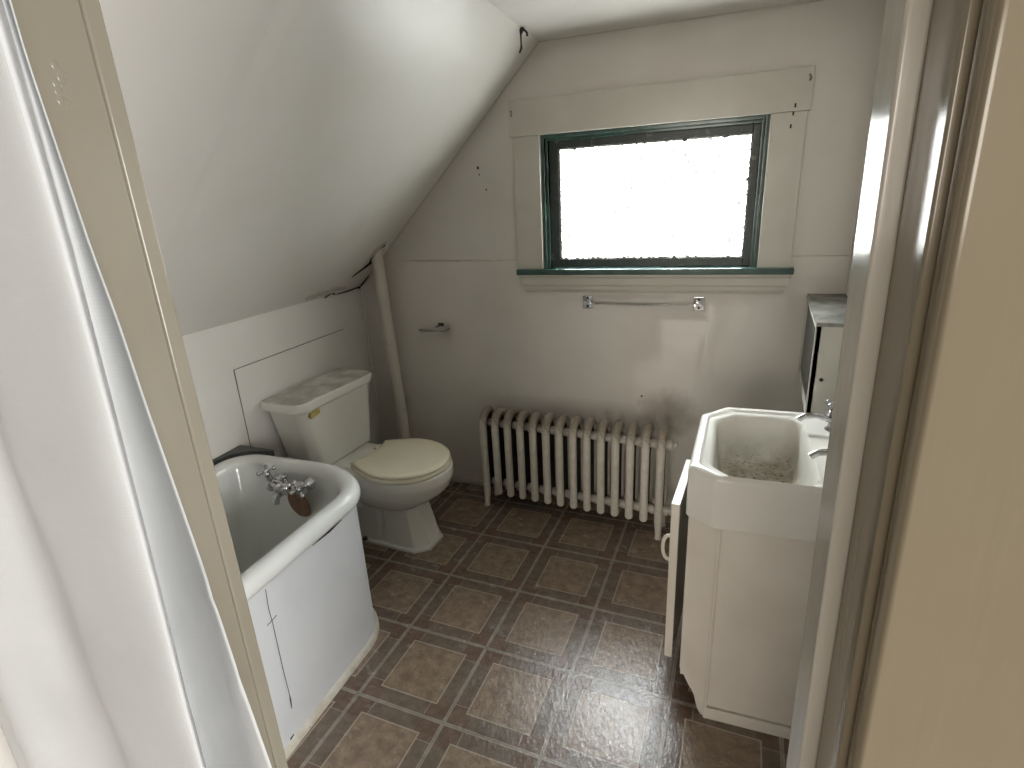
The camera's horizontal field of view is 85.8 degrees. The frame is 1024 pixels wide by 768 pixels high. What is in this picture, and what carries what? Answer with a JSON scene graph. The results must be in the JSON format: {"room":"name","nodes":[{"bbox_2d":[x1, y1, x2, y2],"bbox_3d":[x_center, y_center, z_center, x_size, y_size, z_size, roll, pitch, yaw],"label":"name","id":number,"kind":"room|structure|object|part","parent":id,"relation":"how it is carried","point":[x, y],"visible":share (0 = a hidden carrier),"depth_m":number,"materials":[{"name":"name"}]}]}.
{"room":"bathroom","nodes":[
{"label":"bathroom","id":0,"kind":"room"},
{"bbox_2d":[0,727,17,767],"bbox_3d":[-0.126,0.319,0.409,3.010,2.065,0.481,4,20,20],"label":"wall","id":1,"kind":"structure","parent":0,"point":[7,760],"depth_m":0.86,"materials":[{"name":"paint"}]},
{"bbox_2d":[51,59,71,108],"bbox_3d":[-0.422,-0.280,0.516,0.002,0.042,0.015,4,20,20],"label":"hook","id":2,"kind":"structure","parent":1,"relation":"attached to","point":[61,77],"depth_m":0.52,"materials":[{"name":"paint"}]},
{"bbox_2d":[0,0,271,767],"bbox_3d":[-0.493,0.267,0.612,0.566,1.830,0.064,4,20,20],"label":"door","id":3,"kind":"structure","parent":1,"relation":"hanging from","point":[115,650],"depth_m":0.51,"materials":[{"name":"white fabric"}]},
{"bbox_2d":[11,0,274,767],"bbox_3d":[-0.409,0.283,0.708,0.032,1.970,0.120,4,20,20],"label":"trim","id":4,"kind":"structure","parent":1,"relation":"attached to","point":[49,29],"depth_m":0.57,"materials":[{"name":"paint"}]},
{"bbox_2d":[78,0,287,767],"bbox_3d":[-0.376,0.273,0.750,0.008,1.958,0.020,4,20,20],"label":"trim","id":5,"kind":"structure","parent":1,"relation":"attached to","point":[91,11],"depth_m":0.64,"materials":[{"name":"paint"}]},
{"bbox_2d":[786,0,932,767],"bbox_3d":[0.267,0.323,0.503,0.016,1.958,0.052,3,20,20],"label":"trim","id":6,"kind":"structure","parent":1,"relation":"attached to","point":[906,23],"depth_m":0.37,"materials":[{"name":"white wood"}]},
{"bbox_2d":[815,0,982,767],"bbox_3d":[0.277,0.327,0.471,0.032,1.970,0.106,3,20,20],"label":"trim","id":7,"kind":"structure","parent":1,"relation":"attached to","point":[953,26],"depth_m":0.32,"materials":[{"name":"paint"}]},
{"bbox_2d":[846,0,1023,767],"bbox_3d":[0.296,0.306,0.388,0.110,2.060,0.018,3,20,20],"label":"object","id":8,"kind":"structure","parent":1,"relation":"attached to","point":[942,684],"depth_m":0.31,"materials":[{"name":"paint"}]},
{"bbox_2d":[182,286,381,459],"bbox_3d":[-1.214,0.355,1.960,0.127,1.215,2.510,4,20,20],"label":"wall","id":9,"kind":"structure","parent":0,"point":[213,354],"depth_m":2.19,"materials":[{"name":"paint"}]},
{"bbox_2d":[233,329,342,446],"bbox_3d":[-0.939,0.115,2.515,0.002,0.588,0.688,4,20,20],"label":"trim","id":10,"kind":"structure","parent":9,"relation":"attached to","point":[341,329],"depth_m":2.21,"materials":[{"name":"white wood"}]},
{"bbox_2d":[234,330,348,457],"bbox_3d":[-0.938,0.116,2.517,0.004,0.585,0.685,4,20,20],"label":"panel","id":11,"kind":"object","parent":9,"relation":"attached to","point":[263,379],"depth_m":2.34,"materials":[{"name":"paint"}]},
{"bbox_2d":[361,287,383,443],"bbox_3d":[-0.750,0.002,3.012,0.011,1.065,0.011,14,25,40],"label":"trim","id":12,"kind":"structure","parent":9,"relation":"attached to","point":[362,294],"depth_m":2.97,"materials":[{"name":"paint"}]},
{"bbox_2d":[182,0,823,335],"bbox_3d":[-0.508,-0.717,1.896,3.223,0.987,1.466,-12,21,-25],"label":"trim","id":13,"kind":"structure","parent":9,"relation":"attached to","point":[807,1],"depth_m":2.08,"materials":[{"name":"paint"}]},
{"bbox_2d":[99,0,537,334],"bbox_3d":[-0.821,-0.547,1.493,1.165,1.149,2.520,4,20,20],"label":"ceiling","id":14,"kind":"structure","parent":0,"point":[281,145],"depth_m":1.58,"materials":[{"name":"paint"}]},
{"bbox_2d":[287,481,789,767],"bbox_3d":[-0.191,1.279,0.901,3.200,0.060,4.220,4,20,20],"label":"floor","id":15,"kind":"structure","parent":0,"point":[531,634],"depth_m":1.84,"materials":[{"name":"tile"}]},
{"bbox_2d":[214,454,378,759],"bbox_3d":[-0.971,0.756,1.510,0.658,0.618,1.412,4,20,20],"label":"bathtub","id":16,"kind":"object","parent":15,"relation":"on","point":[294,526],"visible":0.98,"depth_m":1.73,"materials":[{"name":"ceramic"}]},
{"bbox_2d":[213,445,274,464],"bbox_3d":[-1.052,0.323,1.985,0.169,0.042,0.365,4,20,20],"label":"ledge","id":17,"kind":"object","parent":16,"relation":"on","point":[240,450],"visible":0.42,"depth_m":2.11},
{"bbox_2d":[256,464,315,504],"bbox_3d":[-0.780,0.351,1.917,0.202,0.129,0.094,4,20,20],"label":"mixer tap","id":18,"kind":"object","parent":16,"relation":"on","point":[297,492],"depth_m":1.91,"materials":[{"name":"silver metal"}]},
{"bbox_2d":[214,454,360,600],"bbox_3d":[-0.976,0.711,1.489,0.658,0.461,1.399,4,20,20],"label":"basin","id":19,"kind":"object","parent":16,"relation":"in","point":[294,527],"depth_m":1.86,"materials":[{"name":"ceramic"}]},
{"bbox_3d":[-0.756,0.426,1.957,0.092,0.121,0.026,4,20,20],"label":"overflow plate","id":20,"kind":"part","parent":16,"relation":"part of","materials":[{"name":"brown metal"}]},
{"bbox_3d":[-0.710,0.792,1.495,0.401,0.535,1.472,-3,19,1],"label":"skirt panel","id":21,"kind":"part","parent":16,"relation":"part of","materials":[{"name":"white paint"}]},
{"bbox_3d":[-0.689,1.033,1.581,0.412,0.021,1.490,-3,19,1],"label":"moulding","id":22,"kind":"part","parent":16,"relation":"part of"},
{"bbox_2d":[260,368,452,553],"bbox_3d":[-0.598,0.369,2.424,0.695,0.731,0.494,5,20,23],"label":"toilet","id":23,"kind":"object","parent":15,"relation":"on","point":[325,418],"visible":0.91,"depth_m":2.36,"materials":[{"name":"white ceramic"}]},
{"bbox_3d":[-0.805,0.121,2.244,0.014,0.029,0.055,5,20,23],"label":"flush lever","id":24,"kind":"part","parent":23,"relation":"part of","materials":[{"name":"plastic"}]},
{"bbox_3d":[-0.832,0.024,2.408,0.220,0.045,0.494,5,20,23],"label":"tank lid","id":25,"kind":"part","parent":23,"relation":"part of","materials":[{"name":"white ceramic"}]},
{"bbox_3d":[-0.824,0.181,2.462,0.190,0.292,0.452,5,20,23],"label":"tank","id":26,"kind":"part","parent":23,"relation":"part of","materials":[{"name":"white ceramic"}]},
{"bbox_3d":[-0.493,0.431,2.432,0.501,0.189,0.370,5,20,23],"label":"bowl","id":27,"kind":"part","parent":23,"relation":"part of","materials":[{"name":"white ceramic"}]},
{"bbox_3d":[-0.459,0.335,2.381,0.398,0.018,0.378,5,20,23],"label":"seat","id":28,"kind":"part","parent":23,"relation":"part of","materials":[{"name":"beige plastic"}]},
{"bbox_3d":[-0.458,0.317,2.374,0.389,0.020,0.374,5,20,23],"label":"seat lid","id":29,"kind":"part","parent":23,"relation":"part of","materials":[{"name":"beige plastic"}]},
{"bbox_3d":[-0.569,0.689,2.586,0.506,0.018,0.208,5,20,23],"label":"foot plate","id":30,"kind":"part","parent":23,"relation":"part of","materials":[{"name":"white ceramic"}]},
{"bbox_2d":[372,249,410,438],"bbox_3d":[-0.607,-0.072,2.851,0.100,1.295,0.062,4,20,20],"label":"vent pipe","id":31,"kind":"object","parent":15,"relation":"on","point":[377,260],"visible":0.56,"depth_m":2.79,"materials":[{"name":"white metal"}]},
{"bbox_2d":[479,405,677,539],"bbox_3d":[0.302,0.391,2.564,0.972,0.513,0.141,6,20,24],"label":"radiator","id":32,"kind":"object","parent":15,"relation":"on","point":[576,460],"visible":0.99,"depth_m":2.52,"materials":[{"name":"metal"}]},
{"bbox_3d":[-0.122,0.553,2.765,0.036,0.121,0.036,6,20,24],"label":"leg","id":33,"kind":"part","parent":32,"relation":"part of","materials":[{"name":"paint"}]},
{"bbox_3d":[0.642,0.627,2.426,0.036,0.121,0.036,6,20,24],"label":"leg","id":34,"kind":"part","parent":32,"relation":"part of","materials":[{"name":"paint"}]},
{"bbox_3d":[0.685,0.594,2.516,0.036,0.121,0.036,6,20,24],"label":"leg","id":35,"kind":"part","parent":32,"relation":"part of","materials":[{"name":"paint"}]},
{"bbox_2d":[661,459,814,738],"bbox_3d":[0.747,0.594,1.672,0.566,0.652,0.489,4,20,20],"label":"vanity cabinet","id":36,"kind":"object","parent":15,"relation":"on","point":[742,597],"visible":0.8,"depth_m":1.49,"materials":[{"name":"beige paint"}]},
{"bbox_3d":[0.459,0.485,1.644,0.030,0.104,0.020,6,20,24],"label":"door handle","id":37,"kind":"part","parent":36,"relation":"part of","materials":[{"name":"beige paint"}]},
{"bbox_3d":[0.537,0.554,1.779,0.030,0.548,0.296,6,20,24],"label":"door","id":38,"kind":"part","parent":36,"relation":"part of","materials":[{"name":"beige paint"}]},
{"bbox_3d":[0.523,0.649,1.544,0.018,0.652,0.090,-16,23,-34],"label":"corner panel","id":39,"kind":"part","parent":36,"relation":"part of","materials":[{"name":"beige paint"}]},
{"bbox_3d":[0.755,0.963,1.535,0.412,0.040,0.018,4,20,20],"label":"rail","id":40,"kind":"part","parent":36,"relation":"part of","materials":[{"name":"beige paint"}]},
{"bbox_2d":[686,399,833,542],"bbox_3d":[0.761,0.200,1.527,0.502,0.246,0.504,4,20,20],"label":"washbasin","id":41,"kind":"object","parent":36,"relation":"in","point":[752,471],"visible":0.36,"depth_m":1.48,"materials":[{"name":"ceramic"}]},
{"bbox_2d":[797,399,833,431],"bbox_3d":[0.891,0.089,1.592,0.123,0.091,0.051,4,20,20],"label":"tap","id":42,"kind":"object","parent":41,"relation":"on","point":[804,427],"depth_m":1.59,"materials":[{"name":"silver metal"}]},
{"bbox_2d":[808,449,827,459],"bbox_3d":[0.806,0.168,1.370,0.123,0.091,0.051,4,20,20],"label":"tap","id":43,"kind":"object","parent":41,"relation":"on","point":[818,452],"depth_m":1.37,"materials":[{"name":"silver metal"}]},
{"bbox_3d":[0.739,0.651,1.434,0.414,0.608,0.016,4,20,20],"label":"panel","id":44,"kind":"part","parent":36,"relation":"part of","materials":[{"name":"beige paint"}]},
{"bbox_2d":[383,0,885,396],"bbox_3d":[0.290,-0.506,2.503,2.700,2.350,0.124,4,20,20],"label":"wall","id":45,"kind":"structure","parent":0,"point":[469,213],"depth_m":2.06,"materials":[{"name":"paint"}]},
{"bbox_2d":[418,323,449,333],"bbox_3d":[-0.381,-0.274,2.715,0.159,0.035,0.106,4,20,20],"label":"toilet paper holder","id":46,"kind":"object","parent":45,"relation":"attached to","point":[440,328],"visible":1,"depth_m":2.69,"materials":[{"name":"metal"}]},
{"bbox_2d":[451,477,670,508],"bbox_3d":[0.299,0.565,2.808,2.190,0.026,0.016,4,20,20],"label":"baseboard","id":47,"kind":"structure","parent":45,"relation":"attached to","point":[454,479],"depth_m":2.99,"materials":[{"name":"wood"}]},
{"bbox_2d":[361,256,850,505],"bbox_3d":[0.273,0.012,2.628,2.190,1.190,0.004,4,20,20],"label":"wall panel","id":48,"kind":"object","parent":45,"relation":"attached to","point":[508,346],"depth_m":2.57,"materials":[{"name":"paint"}]},
{"bbox_2d":[384,255,850,261],"bbox_3d":[0.243,-0.552,2.437,2.190,0.004,0.006,4,20,20],"label":"trim","id":49,"kind":"structure","parent":45,"relation":"attached to","point":[819,255],"depth_m":2.56,"materials":[{"name":"white wood"}]},
{"bbox_2d":[583,295,704,310],"bbox_3d":[0.557,-0.349,2.377,0.515,0.058,0.024,4,20,20],"label":"towel bar","id":50,"kind":"object","parent":45,"relation":"attached to","point":[698,302],"visible":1,"depth_m":2.36,"materials":[{"name":"silver metal"}]},
{"bbox_3d":[0.339,-0.366,2.463,0.044,0.058,0.008,4,20,20],"label":"mounting plate","id":51,"kind":"part","parent":50,"relation":"part of","materials":[{"name":"silver metal"}]},
{"bbox_3d":[0.556,-0.344,2.373,0.447,0.014,0.011,4,20,20],"label":"rod","id":52,"kind":"part","parent":50,"relation":"part of","materials":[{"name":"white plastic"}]},
{"bbox_3d":[0.781,-0.336,2.304,0.044,0.058,0.008,4,20,20],"label":"mounting plate","id":53,"kind":"part","parent":50,"relation":"part of","materials":[{"name":"silver metal"}]},
{"bbox_2d":[508,66,815,293],"bbox_3d":[0.554,-0.778,2.270,1.140,0.797,0.148,4,20,20],"label":"window","id":54,"kind":"structure","parent":45,"relation":"in","point":[737,105],"depth_m":2.23,"materials":[{"name":"paint"}]},
{"bbox_3d":[0.072,-0.780,2.412,0.120,0.558,0.020,4,20,20],"label":"casing","id":55,"kind":"part","parent":54,"relation":"part of","materials":[{"name":"paint"}]},
{"bbox_3d":[0.571,-0.487,2.356,1.129,0.024,0.128,4,20,20],"label":"sill","id":56,"kind":"part","parent":54,"relation":"part of","materials":[{"name":"green paint"}]},
{"bbox_3d":[0.562,-0.768,2.294,0.878,0.553,0.106,4,20,20],"label":"frame","id":57,"kind":"part","parent":54,"relation":"part of","materials":[{"name":"green paint"}]},
{"bbox_3d":[0.576,-0.765,2.316,0.774,0.475,0.005,4,20,20],"label":"pane","id":58,"kind":"part","parent":54,"relation":"part of","materials":[{"name":"clear glass"}]},
{"bbox_3d":[0.565,-0.761,2.304,0.830,0.526,0.041,4,20,20],"label":"sash","id":59,"kind":"part","parent":54,"relation":"part of","materials":[{"name":"green wood"}]},
{"bbox_3d":[1.013,-0.716,2.076,0.118,0.558,0.020,4,20,20],"label":"casing","id":60,"kind":"part","parent":54,"relation":"part of","materials":[{"name":"paint"}]},
{"bbox_2d":[487,0,806,40],"bbox_3d":[0.350,-1.000,0.885,1.565,0.120,2.520,4,20,20],"label":"ceiling","id":61,"kind":"structure","parent":0,"point":[542,19],"depth_m":1.89,"materials":[{"name":"paint"}]},
{"bbox_2d":[519,27,527,52],"bbox_3d":[0.037,-1.262,2.023,0.056,0.086,0.022,14,25,40],"label":"wire","id":62,"kind":"object","parent":61,"relation":"hanging from","point":[522,29],"visible":0.9,"depth_m":2.01,"materials":[{"name":"metal"}]},
{"bbox_2d":[845,83,875,295],"bbox_3d":[0.996,0.001,1.210,0.120,2.145,2.120,4,20,20],"label":"wall","id":63,"kind":"structure","parent":0,"point":[853,243],"depth_m":2.03,"materials":[{"name":"paint"}]},
{"bbox_2d":[798,294,847,413],"bbox_3d":[1.116,-0.118,1.956,0.168,0.313,0.534,4,20,20],"label":"upper cabinet","id":64,"kind":"object","parent":63,"relation":"attached to","point":[824,318],"visible":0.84,"depth_m":1.77,"materials":[{"name":"paint"}]},
{"bbox_3d":[1.073,-0.122,1.992,0.006,0.281,0.482,5,20,24],"label":"sliding panel","id":65,"kind":"part","parent":64,"relation":"part of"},
{"bbox_3d":[1.065,-0.117,1.980,0.016,0.301,0.529,5,20,24],"label":"frame","id":66,"kind":"part","parent":64,"relation":"part of","materials":[{"name":"paint"}]},
{"bbox_3d":[1.033,-0.033,1.734,0.165,0.301,0.014,4,20,20],"label":"panel","id":67,"kind":"part","parent":64,"relation":"part of","materials":[{"name":"paint"}]}
]}

